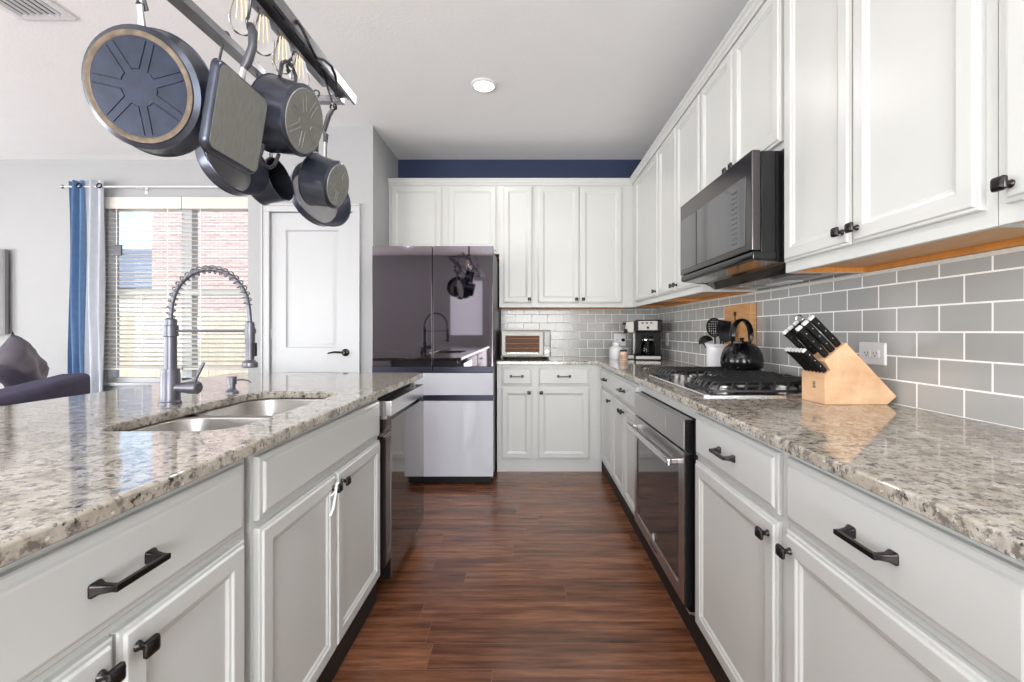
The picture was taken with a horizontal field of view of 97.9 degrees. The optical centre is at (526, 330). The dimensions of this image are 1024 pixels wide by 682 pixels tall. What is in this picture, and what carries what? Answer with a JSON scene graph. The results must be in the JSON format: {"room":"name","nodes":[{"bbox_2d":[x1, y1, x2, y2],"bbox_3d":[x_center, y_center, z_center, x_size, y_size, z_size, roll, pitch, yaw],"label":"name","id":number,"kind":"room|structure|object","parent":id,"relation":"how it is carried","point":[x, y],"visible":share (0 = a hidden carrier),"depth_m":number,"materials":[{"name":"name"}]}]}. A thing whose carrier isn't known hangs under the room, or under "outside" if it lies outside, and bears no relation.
{"room":"kitchen","nodes":[
{"label":"kitchen","id":0,"kind":"room"},
{"bbox_2d":[0,160,247,388],"bbox_3d":[-4.560,-0.238,4.325,4.680,2.790,0.150,0,0,0],"label":"wall","id":1,"kind":"structure","parent":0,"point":[34,210],"depth_m":4.25,"materials":[{"name":"paint"}]},
{"bbox_2d":[0,249,8,333],"bbox_3d":[-5.475,-0.368,4.216,1.150,0.800,0.066,0,0,0],"label":"picture","id":2,"kind":"object","parent":1,"relation":"attached to","point":[4,254],"visible":1,"depth_m":4.19,"materials":[{"name":"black plastic"}]},
{"bbox_2d":[59,184,218,193],"bbox_3d":[-3.394,-1.338,4.190,1.889,0.070,0.120,0,0,0],"label":"curtain rod","id":3,"kind":"object","parent":1,"relation":"attached to","point":[61,186],"visible":0.54,"depth_m":4.15,"materials":[{"name":"white plastic"}]},
{"bbox_2d":[68,180,85,373],"bbox_3d":[-4.183,-0.136,4.146,0.158,2.525,0.083,0,0,0],"label":"curtain","id":4,"kind":"object","parent":3,"relation":"hanging from","point":[77,290],"visible":0.73,"depth_m":4.14,"materials":[{"name":"blue fabric"}]},
{"bbox_2d":[84,180,104,392],"bbox_3d":[-4.015,-0.136,4.149,0.182,2.525,0.074,0,0,0],"label":"curtain","id":5,"kind":"object","parent":3,"relation":"hanging from","point":[95,276],"visible":0.76,"depth_m":4.14,"materials":[{"name":"grey fabric"}]},
{"bbox_2d":[103,197,184,369],"bbox_3d":[-3.634,-0.447,4.228,0.752,1.632,0.073,0,0,0],"label":"window blind","id":6,"kind":"object","parent":1,"relation":"attached to","point":[116,203],"visible":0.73,"depth_m":4.22,"materials":[{"name":"white plastic"}]},
{"bbox_2d":[114,245,122,255],"bbox_3d":[-3.837,-0.758,4.188,0.075,0.100,0.020,0,0,0],"label":"sensor box","id":7,"kind":"object","parent":6,"relation":"hanging from","point":[118,249],"visible":1,"depth_m":4.18,"materials":[{"name":"grey plastic"}]},
{"bbox_2d":[103,209,247,391],"bbox_3d":[-3.185,-0.316,4.275,1.770,1.795,0.150,0,0,0],"label":"window","id":8,"kind":"structure","parent":1,"relation":"attached to","point":[111,213],"depth_m":4.27,"materials":[{"name":"white paint"}]},
{"bbox_2d":[182,197,247,369],"bbox_3d":[-2.781,-0.447,4.233,0.942,1.632,0.062,0,0,0],"label":"window blind","id":9,"kind":"object","parent":1,"relation":"attached to","point":[200,203],"visible":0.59,"depth_m":4.22,"materials":[{"name":"white plastic"}]},
{"bbox_2d":[248,126,397,372],"bbox_3d":[-1.722,-0.238,3.977,0.995,2.790,0.847,0,0,0],"label":"wall","id":10,"kind":"structure","parent":0,"point":[369,162],"depth_m":3.55,"materials":[{"name":"paint"}]},
{"bbox_2d":[261,203,359,372],"bbox_3d":[-1.715,0.073,3.541,0.784,2.167,0.024,0,0,0],"label":"trim","id":11,"kind":"structure","parent":10,"relation":"attached to","point":[273,207],"depth_m":3.54,"materials":[{"name":"white paint"}]},
{"bbox_2d":[270,213,351,372],"bbox_3d":[-1.718,0.101,3.553,0.658,2.089,0.094,0,0,0],"label":"door","id":12,"kind":"structure","parent":10,"relation":"in","point":[311,329],"depth_m":3.57,"materials":[{"name":"white paint"}]},
{"bbox_2d":[0,0,748,159],"bbox_3d":[-2.832,-1.708,0.650,8.437,0.150,7.500,0,0,0],"label":"ceiling","id":13,"kind":"structure","parent":0,"point":[575,79],"depth_m":2.74,"materials":[{"name":"paint"}]},
{"bbox_2d":[0,0,76,19],"bbox_3d":[-2.500,-1.625,2.160,0.300,0.015,0.340,0,0,0],"label":"ceiling vent","id":14,"kind":"object","parent":13,"relation":"in","point":[20,9],"visible":1,"depth_m":2.26,"materials":[{"name":"white plastic"}]},
{"bbox_2d":[167,0,355,104],"bbox_3d":[-0.737,-1.194,1.010,0.257,0.877,1.268,0,0,-2],"label":"pot rack","id":15,"kind":"object","parent":13,"relation":"hanging from","point":[281,18],"visible":0.8,"depth_m":1.25,"materials":[{"name":"metal"}]},
{"bbox_2d":[218,31,230,59],"bbox_3d":[-0.865,-0.786,1.269,0.033,0.132,0.034,0,0,0],"label":"s-hook","id":16,"kind":"object","parent":15,"relation":"hanging from","point":[227,32],"visible":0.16,"depth_m":1.26,"materials":[{"name":"grey metal"}]},
{"bbox_2d":[195,146,268,195],"bbox_3d":[-0.835,-0.562,1.257,0.106,0.360,0.199,0,0,19],"label":"frying pan","id":17,"kind":"object","parent":15,"relation":"hanging from","point":[224,176],"visible":0.48,"depth_m":1.26,"materials":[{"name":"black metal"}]},
{"bbox_2d":[228,0,254,35],"bbox_3d":[-0.700,-0.807,1.095,0.055,0.158,0.055,0,0,0],"label":"bulb","id":18,"kind":"object","parent":15,"relation":"hanging from","point":[237,14],"visible":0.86,"depth_m":1.08,"materials":[{"name":"clear glass"}]},
{"bbox_2d":[245,0,251,29],"bbox_3d":[-0.662,-0.787,1.078,0.052,0.116,0.029,0,0,37],"label":"s-hook","id":19,"kind":"object","parent":15,"relation":"hanging from","point":[250,1],"visible":0.77,"depth_m":1.07,"materials":[{"name":"grey metal"}]},
{"bbox_2d":[199,22,266,174],"bbox_3d":[-0.694,-0.579,1.090,0.077,0.340,0.198,0,0,0],"label":"pan","id":20,"kind":"object","parent":19,"relation":"hanging from","point":[234,112],"visible":1,"depth_m":1.07,"materials":[{"name":"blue metal"}]},
{"bbox_2d":[255,7,274,55],"bbox_3d":[-0.700,-0.813,1.185,0.055,0.158,0.055,0,0,0],"label":"bulb","id":21,"kind":"object","parent":15,"relation":"hanging from","point":[266,44],"visible":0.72,"depth_m":1.17,"materials":[{"name":"brown"}]},
{"bbox_2d":[272,30,293,74],"bbox_3d":[-0.700,-0.819,1.280,0.055,0.158,0.055,0,0,0],"label":"bulb","id":22,"kind":"object","parent":15,"relation":"hanging from","point":[281,57],"visible":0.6,"depth_m":1.26,"materials":[{"name":"brown"}]},
{"bbox_2d":[290,52,309,85],"bbox_3d":[-0.700,-0.824,1.375,0.055,0.158,0.055,0,0,0],"label":"bulb","id":23,"kind":"object","parent":15,"relation":"hanging from","point":[299,64],"visible":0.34,"depth_m":1.36,"materials":[{"name":"brown"}]},
{"bbox_2d":[296,19,336,96],"bbox_3d":[-0.591,-0.779,1.286,0.030,0.102,0.204,0,0,6],"label":"cable","id":24,"kind":"object","parent":15,"relation":"hanging from","point":[297,20],"visible":1,"depth_m":1.24,"materials":[{"name":"black plastic"}]},
{"bbox_2d":[321,69,336,109],"bbox_3d":[-0.647,-0.793,1.456,0.052,0.140,0.034,0,0,0],"label":"s-hook","id":25,"kind":"object","parent":15,"relation":"hanging from","point":[323,75],"visible":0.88,"depth_m":1.44,"materials":[{"name":"grey metal"}]},
{"bbox_2d":[298,103,348,208],"bbox_3d":[-0.658,-0.573,1.454,0.122,0.342,0.168,0,0,10],"label":"saucepan","id":26,"kind":"object","parent":25,"relation":"hanging from","point":[323,181],"visible":0.99,"depth_m":1.41,"materials":[{"name":"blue metal"}]},
{"bbox_3d":[-0.857,-0.798,0.990,0.041,0.072,0.034,0,0,0],"label":"s-hook","id":27,"kind":"object","parent":15,"relation":"hanging from","visible":0},
{"bbox_2d":[81,0,208,156],"bbox_3d":[-0.868,-0.602,1.027,0.279,0.361,0.117,0,0,-5],"label":"frying pan","id":28,"kind":"object","parent":27,"relation":"hanging from","point":[147,86],"visible":0.94,"depth_m":1.00,"materials":[{"name":"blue metal"}]},
{"bbox_3d":[-0.772,-0.817,1.611,0.052,0.110,0.007,0,0,0],"label":"s-hook","id":29,"kind":"object","parent":15,"relation":"hanging from","visible":0},
{"bbox_2d":[290,144,350,226],"bbox_3d":[-0.743,-0.576,1.591,0.105,0.415,0.237,0,0,28],"label":"frying pan","id":30,"kind":"object","parent":29,"relation":"hanging from","point":[322,216],"visible":0.47,"depth_m":1.59,"materials":[{"name":"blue metal"}]},
{"bbox_2d":[471,78,496,92],"bbox_3d":[-0.283,-1.627,2.960,0.172,0.012,0.172,0,0,0],"label":"recessed light","id":31,"kind":"object","parent":13,"relation":"in","point":[484,85],"visible":1,"depth_m":2.95,"materials":[{"name":"white plastic"}]},
{"bbox_2d":[398,160,640,357],"bbox_3d":[0.006,-0.238,4.325,2.462,2.790,0.150,0,0,0],"label":"wall","id":32,"kind":"structure","parent":0,"point":[406,168],"depth_m":4.25,"materials":[{"name":"blue paint"}]},
{"bbox_2d":[389,185,498,258],"bbox_3d":[-0.733,-0.991,4.092,0.978,0.615,0.313,0,0,0],"label":"upper cabinet","id":33,"kind":"object","parent":32,"relation":"attached to","point":[419,215],"visible":0.7,"depth_m":3.94,"materials":[{"name":"white paint"}]},
{"bbox_2d":[499,185,533,308],"bbox_3d":[-0.088,-0.754,4.077,0.310,1.088,0.342,0,0,0],"label":"upper cabinet","id":34,"kind":"object","parent":32,"relation":"attached to","point":[516,202],"visible":1,"depth_m":3.94,"materials":[{"name":"white paint"}]},
{"bbox_2d":[501,307,655,356],"bbox_3d":[0.492,-0.008,4.246,1.474,0.504,0.008,0,0,0],"label":"wall tile","id":35,"kind":"structure","parent":32,"relation":"attached to","point":[574,333],"depth_m":4.24,"materials":[{"name":"grey tile"}]},
{"bbox_2d":[614,334,625,345],"bbox_3d":[0.885,0.082,4.237,0.115,0.115,0.009,0,0,0],"label":"wall outlet","id":36,"kind":"object","parent":35,"relation":"attached to","point":[617,337],"visible":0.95,"depth_m":4.24,"materials":[{"name":"white plastic"}]},
{"bbox_2d":[534,185,632,308],"bbox_3d":[0.504,-0.754,4.077,0.872,1.088,0.342,0,0,0],"label":"upper cabinet","id":37,"kind":"object","parent":32,"relation":"attached to","point":[583,234],"visible":1,"depth_m":3.94,"materials":[{"name":"white paint"}]},
{"bbox_2d":[332,461,715,681],"bbox_3d":[-2.832,1.217,0.650,8.437,0.120,7.500,0,0,0],"label":"floor","id":38,"kind":"structure","parent":0,"point":[516,576],"depth_m":1.91,"materials":[{"name":"brown wood"}]},
{"bbox_2d":[0,373,89,405],"bbox_3d":[-3.454,0.747,2.530,1.060,0.820,1.900,0,0,-33],"label":"sofa","id":39,"kind":"object","parent":38,"relation":"on","point":[62,385],"visible":0.19,"depth_m":2.86,"materials":[{"name":"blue fabric"}]},
{"bbox_2d":[0,331,48,387],"bbox_3d":[-3.736,0.292,3.300,0.236,0.590,0.595,0,0,-35],"label":"throw pillow","id":40,"kind":"object","parent":39,"relation":"on","point":[20,362],"visible":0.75,"depth_m":3.22,"materials":[{"name":"grey fabric"}]},
{"bbox_2d":[0,459,243,681],"bbox_3d":[-0.893,0.715,0.285,0.614,0.885,1.450,0,0,0],"label":"base cabinet","id":41,"kind":"object","parent":38,"relation":"on","point":[153,591],"visible":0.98,"depth_m":0.72,"materials":[{"name":"white paint"}]},
{"bbox_2d":[0,373,422,567],"bbox_3d":[-1.155,0.258,1.060,1.110,0.028,3.120,0,0,0],"label":"countertop","id":42,"kind":"structure","parent":41,"relation":"on","point":[70,465],"depth_m":0.98,"materials":[{"name":"stone"}]},
{"bbox_2d":[158,265,257,405],"bbox_3d":[-1.060,0.012,1.490,0.321,0.464,0.062,0,0,0],"label":"spring faucet","id":43,"kind":"object","parent":42,"relation":"on","point":[171,387],"visible":1,"depth_m":1.48,"materials":[{"name":"grey metal"}]},
{"bbox_2d":[128,398,324,430],"bbox_3d":[-0.910,0.364,1.445,0.390,0.182,0.750,0,0,0],"label":"double sink","id":44,"kind":"object","parent":42,"relation":"in","point":[247,412],"visible":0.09,"depth_m":1.44,"materials":[{"name":"metal"}]},
{"bbox_2d":[225,376,250,393],"bbox_3d":[-1.134,0.211,1.755,0.101,0.065,0.048,0,0,0],"label":"soap dispenser","id":45,"kind":"object","parent":42,"relation":"on","point":[231,380],"visible":1,"depth_m":1.74,"materials":[{"name":"silver metal"}]},
{"bbox_2d":[177,399,379,681],"bbox_3d":[-0.895,0.715,1.472,0.610,0.885,0.878,0,0,0],"label":"base cabinet","id":46,"kind":"object","parent":38,"relation":"on","point":[311,575],"visible":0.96,"depth_m":1.31,"materials":[{"name":"white paint"}]},
{"bbox_2d":[329,482,338,515],"bbox_3d":[-0.607,0.530,1.412,0.017,0.095,0.054,0,0,8],"label":"child latch","id":47,"kind":"object","parent":46,"relation":"attached to","point":[334,493],"visible":0.96,"depth_m":1.40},
{"bbox_2d":[377,384,423,578],"bbox_3d":[-0.877,0.723,2.228,0.606,0.868,0.605,0,0,0],"label":"dishwasher","id":48,"kind":"object","parent":38,"relation":"on","point":[401,410],"visible":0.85,"depth_m":2.08,"materials":[{"name":"silver metal"}]},
{"bbox_2d":[372,246,498,482],"bbox_3d":[-0.705,0.260,3.769,0.906,1.794,0.862,0,0,0],"label":"refrigerator","id":49,"kind":"object","parent":38,"relation":"on","point":[435,309],"visible":0.73,"depth_m":3.34,"materials":[{"name":"silver metal"}]},
{"bbox_2d":[497,364,601,471],"bbox_3d":[0.187,0.715,3.925,0.860,0.885,0.639,0,0,0],"label":"base cabinet","id":50,"kind":"object","parent":38,"relation":"on","point":[549,415],"visible":0.94,"depth_m":3.65,"materials":[{"name":"white paint"}]},
{"bbox_2d":[600,366,614,493],"bbox_3d":[0.899,0.715,3.410,0.666,0.885,0.500,0,0,0],"label":"base cabinet","id":51,"kind":"object","parent":38,"relation":"on","point":[607,394],"visible":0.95,"depth_m":3.37,"materials":[{"name":"white paint"}]},
{"bbox_2d":[612,372,641,543],"bbox_3d":[0.899,0.715,2.785,0.666,0.885,0.745,0,0,0],"label":"base cabinet","id":52,"kind":"object","parent":38,"relation":"on","point":[624,389],"visible":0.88,"depth_m":2.74,"materials":[{"name":"white paint"}]},
{"bbox_2d":[641,385,699,650],"bbox_3d":[0.926,0.715,2.011,0.612,0.885,0.800,0,0,0],"label":"base cabinet","id":53,"kind":"object","parent":38,"relation":"on","point":[689,621],"visible":0.1,"depth_m":1.88,"materials":[{"name":"white paint"}]},
{"bbox_2d":[627,391,697,614],"bbox_3d":[0.856,0.678,2.010,0.648,0.707,0.790,0,0,0],"label":"oven","id":54,"kind":"object","parent":53,"relation":"in","point":[666,457],"visible":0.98,"depth_m":1.84,"materials":[{"name":"black glass"}]},
{"bbox_2d":[695,412,789,681],"bbox_3d":[0.899,0.715,1.331,0.666,0.885,0.557,0,0,0],"label":"base cabinet","id":55,"kind":"object","parent":38,"relation":"on","point":[741,478],"visible":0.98,"depth_m":1.27,"materials":[{"name":"white paint"}]},
{"bbox_2d":[775,454,1023,681],"bbox_3d":[0.899,0.715,0.230,0.666,0.885,1.640,0,0,0],"label":"base cabinet","id":56,"kind":"object","parent":38,"relation":"on","point":[878,590],"visible":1,"depth_m":0.75,"materials":[{"name":"white paint"}]},
{"bbox_2d":[496,357,1023,562],"bbox_3d":[0.489,0.258,1.821,1.478,0.028,4.841,0,0,0],"label":"countertop","id":57,"kind":"structure","parent":56,"relation":"on","point":[964,476],"depth_m":0.93,"materials":[{"name":"stone"}]},
{"bbox_2d":[500,330,550,358],"bbox_3d":[-0.010,0.118,4.010,0.436,0.252,0.380,0,0,0],"label":"toaster oven","id":58,"kind":"object","parent":57,"relation":"on","point":[513,343],"visible":0.98,"depth_m":3.85,"materials":[{"name":"metal"}]},
{"bbox_2d":[609,342,623,358],"bbox_3d":[0.790,0.171,3.930,0.128,0.146,0.128,0,0,0],"label":"canister","id":59,"kind":"object","parent":57,"relation":"on","point":[614,351],"visible":0.95,"depth_m":3.88,"materials":[{"name":"ceramic"}]},
{"bbox_2d":[620,350,627,359],"bbox_3d":[0.812,0.202,3.735,0.067,0.085,0.067,0,0,0],"label":"candle jar","id":60,"kind":"object","parent":57,"relation":"on","point":[623,353],"visible":0.94,"depth_m":3.71,"materials":[{"name":"glass"}]},
{"bbox_2d":[623,320,662,359],"bbox_3d":[0.992,0.075,3.827,0.325,0.338,0.286,0,0,14],"label":"coffee maker","id":61,"kind":"object","parent":57,"relation":"on","point":[647,331],"visible":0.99,"depth_m":3.74,"materials":[{"name":"black plastic"}]},
{"bbox_2d":[705,343,728,366],"bbox_3d":[1.113,0.159,2.600,0.140,0.170,0.140,0,0,0],"label":"utensil crock","id":62,"kind":"object","parent":57,"relation":"on","point":[713,351],"visible":0.5,"depth_m":2.56,"materials":[{"name":"white ceramic"}]},
{"bbox_2d":[699,335,712,347],"bbox_3d":[1.080,0.121,2.640,0.117,0.192,0.091,0,0,0],"label":"ladle","id":63,"kind":"object","parent":62,"relation":"in","point":[706,338],"visible":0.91,"depth_m":2.62,"materials":[{"name":"black plastic"}]},
{"bbox_2d":[706,318,722,343],"bbox_3d":[1.086,0.069,2.588,0.077,0.293,0.075,0,0,0],"label":"slotted spoon","id":64,"kind":"object","parent":62,"relation":"in","point":[712,320],"visible":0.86,"depth_m":2.58,"materials":[{"name":"black plastic"}]},
{"bbox_2d":[717,320,730,343],"bbox_3d":[1.152,0.074,2.620,0.106,0.283,0.046,0,0,9],"label":"turner","id":65,"kind":"object","parent":62,"relation":"in","point":[723,322],"visible":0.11,"depth_m":2.62,"materials":[{"name":"black plastic"}]},
{"bbox_2d":[719,323,730,343],"bbox_3d":[1.115,0.086,2.537,0.038,0.260,0.126,0,0,-29],"label":"serving spoon","id":66,"kind":"object","parent":62,"relation":"in","point":[724,332],"visible":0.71,"depth_m":2.52,"materials":[{"name":"black plastic"}]},
{"bbox_2d":[649,366,801,396],"bbox_3d":[0.915,0.216,2.030,0.520,0.056,0.770,0,0,0],"label":"gas cooktop","id":67,"kind":"object","parent":57,"relation":"in","point":[702,381],"visible":0.95,"depth_m":1.83,"materials":[{"name":"metal"}]},
{"bbox_2d":[720,318,763,369],"bbox_3d":[1.075,0.062,2.234,0.205,0.252,0.199,0,0,-26],"label":"kettle","id":68,"kind":"object","parent":67,"relation":"on","point":[738,355],"visible":1,"depth_m":2.17,"materials":[{"name":"black metal"}]},
{"bbox_2d":[724,303,755,344],"bbox_3d":[1.206,0.046,2.535,0.042,0.394,0.310,0,0,0],"label":"cutting board","id":69,"kind":"object","parent":57,"relation":"on","point":[747,311],"visible":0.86,"depth_m":2.46,"materials":[{"name":"brown wood"}]},
{"bbox_2d":[802,342,896,404],"bbox_3d":[1.103,0.141,1.536,0.241,0.204,0.124,0,0,0],"label":"knife block","id":70,"kind":"object","parent":57,"relation":"on","point":[847,380],"visible":0.93,"depth_m":1.47,"materials":[{"name":"brown wood"}]},
{"bbox_2d":[784,347,806,370],"bbox_3d":[0.975,0.117,1.584,0.117,0.119,0.010,0,0,0],"label":"kitchen knife","id":71,"kind":"object","parent":70,"relation":"in","point":[787,348],"visible":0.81,"depth_m":1.58,"materials":[{"name":"black plastic"}]},
{"bbox_2d":[782,329,808,350],"bbox_3d":[0.965,0.064,1.562,0.138,0.140,0.013,0,0,0],"label":"kitchen knife","id":72,"kind":"object","parent":70,"relation":"in","point":[786,333],"visible":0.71,"depth_m":1.56,"materials":[{"name":"black plastic"}]},
{"bbox_2d":[787,347,809,370],"bbox_3d":[0.975,0.117,1.564,0.117,0.119,0.010,0,0,0],"label":"kitchen knife","id":73,"kind":"object","parent":70,"relation":"in","point":[790,348],"visible":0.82,"depth_m":1.56,"materials":[{"name":"black plastic"}]},
{"bbox_2d":[795,315,804,322],"bbox_3d":[0.993,-0.002,1.562,0.105,0.111,0.024,0,0,0],"label":"sharpening steel","id":74,"kind":"object","parent":70,"relation":"in","point":[803,319],"visible":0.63,"depth_m":1.56,"materials":[{"name":"silver metal"}]},
{"bbox_2d":[787,325,816,354],"bbox_3d":[0.982,0.049,1.562,0.138,0.140,0.013,0,0,0],"label":"kitchen knife","id":75,"kind":"object","parent":70,"relation":"in","point":[791,328],"visible":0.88,"depth_m":1.56,"materials":[{"name":"black plastic"}]},
{"bbox_2d":[791,348,813,371],"bbox_3d":[0.975,0.117,1.545,0.117,0.119,0.010,0,0,0],"label":"kitchen knife","id":76,"kind":"object","parent":70,"relation":"in","point":[792,349],"visible":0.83,"depth_m":1.54,"materials":[{"name":"black plastic"}]},
{"bbox_2d":[794,348,816,371],"bbox_3d":[0.975,0.117,1.526,0.117,0.119,0.010,0,0,0],"label":"kitchen knife","id":77,"kind":"object","parent":70,"relation":"in","point":[796,349],"visible":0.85,"depth_m":1.52,"materials":[{"name":"black plastic"}]},
{"bbox_2d":[792,321,820,343],"bbox_3d":[1.001,0.033,1.562,0.138,0.140,0.013,0,0,0],"label":"kitchen knife","id":78,"kind":"object","parent":70,"relation":"in","point":[795,324],"visible":0.25,"depth_m":1.56,"materials":[{"name":"black plastic"}]},
{"bbox_2d":[798,348,820,372],"bbox_3d":[0.975,0.117,1.507,0.117,0.119,0.010,0,0,0],"label":"kitchen knife","id":79,"kind":"object","parent":70,"relation":"in","point":[800,349],"visible":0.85,"depth_m":1.50,"materials":[{"name":"black plastic"}]},
{"bbox_2d":[795,325,828,357],"bbox_3d":[0.973,0.053,1.494,0.142,0.145,0.014,0,0,0],"label":"kitchen knife","id":80,"kind":"object","parent":70,"relation":"in","point":[820,349],"visible":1,"depth_m":1.49,"materials":[{"name":"black plastic"}]},
{"bbox_2d":[801,348,826,372],"bbox_3d":[0.975,0.117,1.488,0.117,0.119,0.010,0,0,0],"label":"kitchen knife","id":81,"kind":"object","parent":70,"relation":"in","point":[804,351],"visible":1,"depth_m":1.48,"materials":[{"name":"black plastic"}]},
{"bbox_2d":[801,320,834,352],"bbox_3d":[0.993,0.036,1.494,0.142,0.145,0.014,0,0,0],"label":"kitchen knife","id":82,"kind":"object","parent":70,"relation":"in","point":[806,324],"visible":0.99,"depth_m":1.49,"materials":[{"name":"black plastic"}]},
{"bbox_2d":[807,315,840,346],"bbox_3d":[1.014,0.018,1.494,0.142,0.145,0.014,0,0,0],"label":"kitchen knife","id":83,"kind":"object","parent":70,"relation":"in","point":[812,319],"visible":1,"depth_m":1.49,"materials":[{"name":"black plastic"}]},
{"bbox_2d":[664,358,1022,429],"bbox_3d":[1.312,-0.238,0.725,0.150,2.790,7.350,0,0,0],"label":"wall","id":84,"kind":"structure","parent":0,"point":[664,358],"depth_m":1.29,"materials":[{"name":"tile"}]},
{"bbox_2d":[633,151,697,306],"bbox_3d":[1.063,-0.754,3.550,0.344,1.088,0.810,0,0,0],"label":"upper cabinet","id":85,"kind":"object","parent":84,"relation":"attached to","point":[645,188],"visible":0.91,"depth_m":3.49,"materials":[{"name":"white paint"}]},
{"bbox_2d":[658,92,756,300],"bbox_3d":[1.063,-0.754,2.763,0.344,1.088,0.765,0,0,0],"label":"upper cabinet","id":86,"kind":"object","parent":84,"relation":"attached to","point":[679,156],"visible":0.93,"depth_m":2.74,"materials":[{"name":"white paint"}]},
{"bbox_2d":[701,0,783,189],"bbox_3d":[1.063,-0.983,2.000,0.344,0.630,0.760,0,0,0],"label":"upper cabinet","id":87,"kind":"object","parent":84,"relation":"attached to","point":[742,102],"visible":0.43,"depth_m":1.88,"materials":[{"name":"white paint"}]},
{"bbox_2d":[681,150,853,289],"bbox_3d":[1.030,-0.437,2.000,0.430,0.448,0.757,0,0,0],"label":"microwave","id":88,"kind":"object","parent":87,"relation":"attached to","point":[732,230],"visible":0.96,"depth_m":1.78,"materials":[{"name":"black metal"}]},
{"bbox_2d":[501,246,1023,309],"bbox_3d":[0.494,-0.204,2.016,1.469,0.012,4.452,0,0,0],"label":"trim","id":89,"kind":"structure","parent":84,"relation":"attached to","point":[1020,248],"depth_m":1.59,"materials":[{"name":"wood"}]},
{"bbox_2d":[656,245,1023,429],"bbox_3d":[1.233,-0.008,1.821,0.008,0.504,4.842,0,0,0],"label":"wall tile","id":90,"kind":"structure","parent":84,"relation":"attached to","point":[953,333],"depth_m":1.38,"materials":[{"name":"grey tile"}]},
{"bbox_2d":[665,333,668,345],"bbox_3d":[1.226,0.072,3.900,0.006,0.115,0.070,0,0,0],"label":"wall outlet","id":91,"kind":"object","parent":90,"relation":"attached to","point":[666,334],"visible":1,"depth_m":3.89,"materials":[{"name":"white plastic"}]},
{"bbox_2d":[859,342,886,365],"bbox_3d":[1.224,0.080,1.583,0.009,0.080,0.122,0,0,0],"label":"wall outlet","id":92,"kind":"object","parent":90,"relation":"attached to","point":[871,353],"visible":0.96,"depth_m":1.57,"materials":[{"name":"white plastic"}]},
{"bbox_2d":[863,349,869,356],"bbox_3d":[1.221,0.080,1.603,0.003,0.028,0.034,0,0,0],"label":"socket","id":93,"kind":"object","parent":92,"relation":"attached to","point":[866,352],"depth_m":1.60,"materials":[{"name":"white plastic"}]},
{"bbox_2d":[871,350,878,357],"bbox_3d":[1.221,0.080,1.563,0.003,0.028,0.034,0,0,0],"label":"socket","id":94,"kind":"object","parent":92,"relation":"attached to","point":[874,353],"depth_m":1.56,"materials":[{"name":"white plastic"}]},
{"bbox_2d":[784,0,1023,272],"bbox_3d":[1.063,-0.754,1.254,0.344,1.088,0.728,0,0,0],"label":"upper cabinet","id":95,"kind":"object","parent":84,"relation":"attached to","point":[891,107],"visible":1,"depth_m":1.17,"materials":[{"name":"white paint"}]},
{"bbox_2d":[990,0,1023,225],"bbox_3d":[1.063,-0.754,0.338,0.344,1.088,1.100,0,0,0],"label":"upper cabinet","id":96,"kind":"object","parent":84,"relation":"attached to","point":[1009,183],"visible":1,"depth_m":0.85,"materials":[{"name":"white paint"}]},
{"bbox_2d":[388,0,766,184],"bbox_3d":[-0.141,-1.318,1.873,2.162,0.052,4.165,0,0,0],"label":"trim","id":97,"kind":"structure","parent":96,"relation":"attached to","point":[752,7],"depth_m":3.38,"materials":[{"name":"white paint"}]},
{"label":"outside","id":98,"kind":"structure","parent":0,"visible":0},
{"bbox_3d":[-9.000,1.582,22.225,42.000,0.150,35.550,0,0,0],"label":"ground","id":99,"kind":"structure","parent":98,"visible":0},
{"bbox_2d":[119,250,151,310],"bbox_3d":[-18.750,-1.468,24.250,14.500,5.950,8.500,0,0,0],"label":"house","id":100,"kind":"structure","parent":99,"relation":"on","point":[124,251],"depth_m":21.16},
{"bbox_2d":[119,311,247,376],"bbox_3d":[-6.493,0.557,8.630,19.014,1.900,0.060,0,0,0],"label":"fence","id":101,"kind":"object","parent":99,"relation":"on","point":[122,373],"visible":0.12,"depth_m":8.60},
{"bbox_2d":[152,212,247,310],"bbox_3d":[-2.900,-3.918,14.300,14.600,10.850,6.200,0,0,0],"label":"brick house","id":102,"kind":"structure","parent":99,"relation":"on","point":[155,222],"depth_m":11.60,"materials":[{"name":"red brick"}]},
{"bbox_3d":[-0.677,-0.806,1.301,0.050,0.093,0.034,0,0,0],"label":"s-hook","id":103,"kind":"object","parent":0,"visible":0},
{"bbox_2d":[251,67,322,169],"bbox_3d":[-0.696,-0.630,1.300,0.149,0.302,0.215,0,0,5],"label":"saucepan","id":104,"kind":"object","parent":103,"relation":"hanging from","point":[293,125],"visible":0.89,"depth_m":1.25,"materials":[{"name":"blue metal"}]},
{"bbox_3d":[-0.855,-0.802,1.425,0.018,0.119,0.034,0,0,0],"label":"s-hook","id":105,"kind":"object","parent":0,"visible":0},
{"bbox_2d":[251,153,292,205],"bbox_3d":[-0.824,-0.584,1.425,0.107,0.361,0.139,0,0,5],"label":"saucepan","id":106,"kind":"object","parent":105,"relation":"hanging from","point":[279,189],"visible":0.41,"depth_m":1.46,"materials":[{"name":"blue metal"}]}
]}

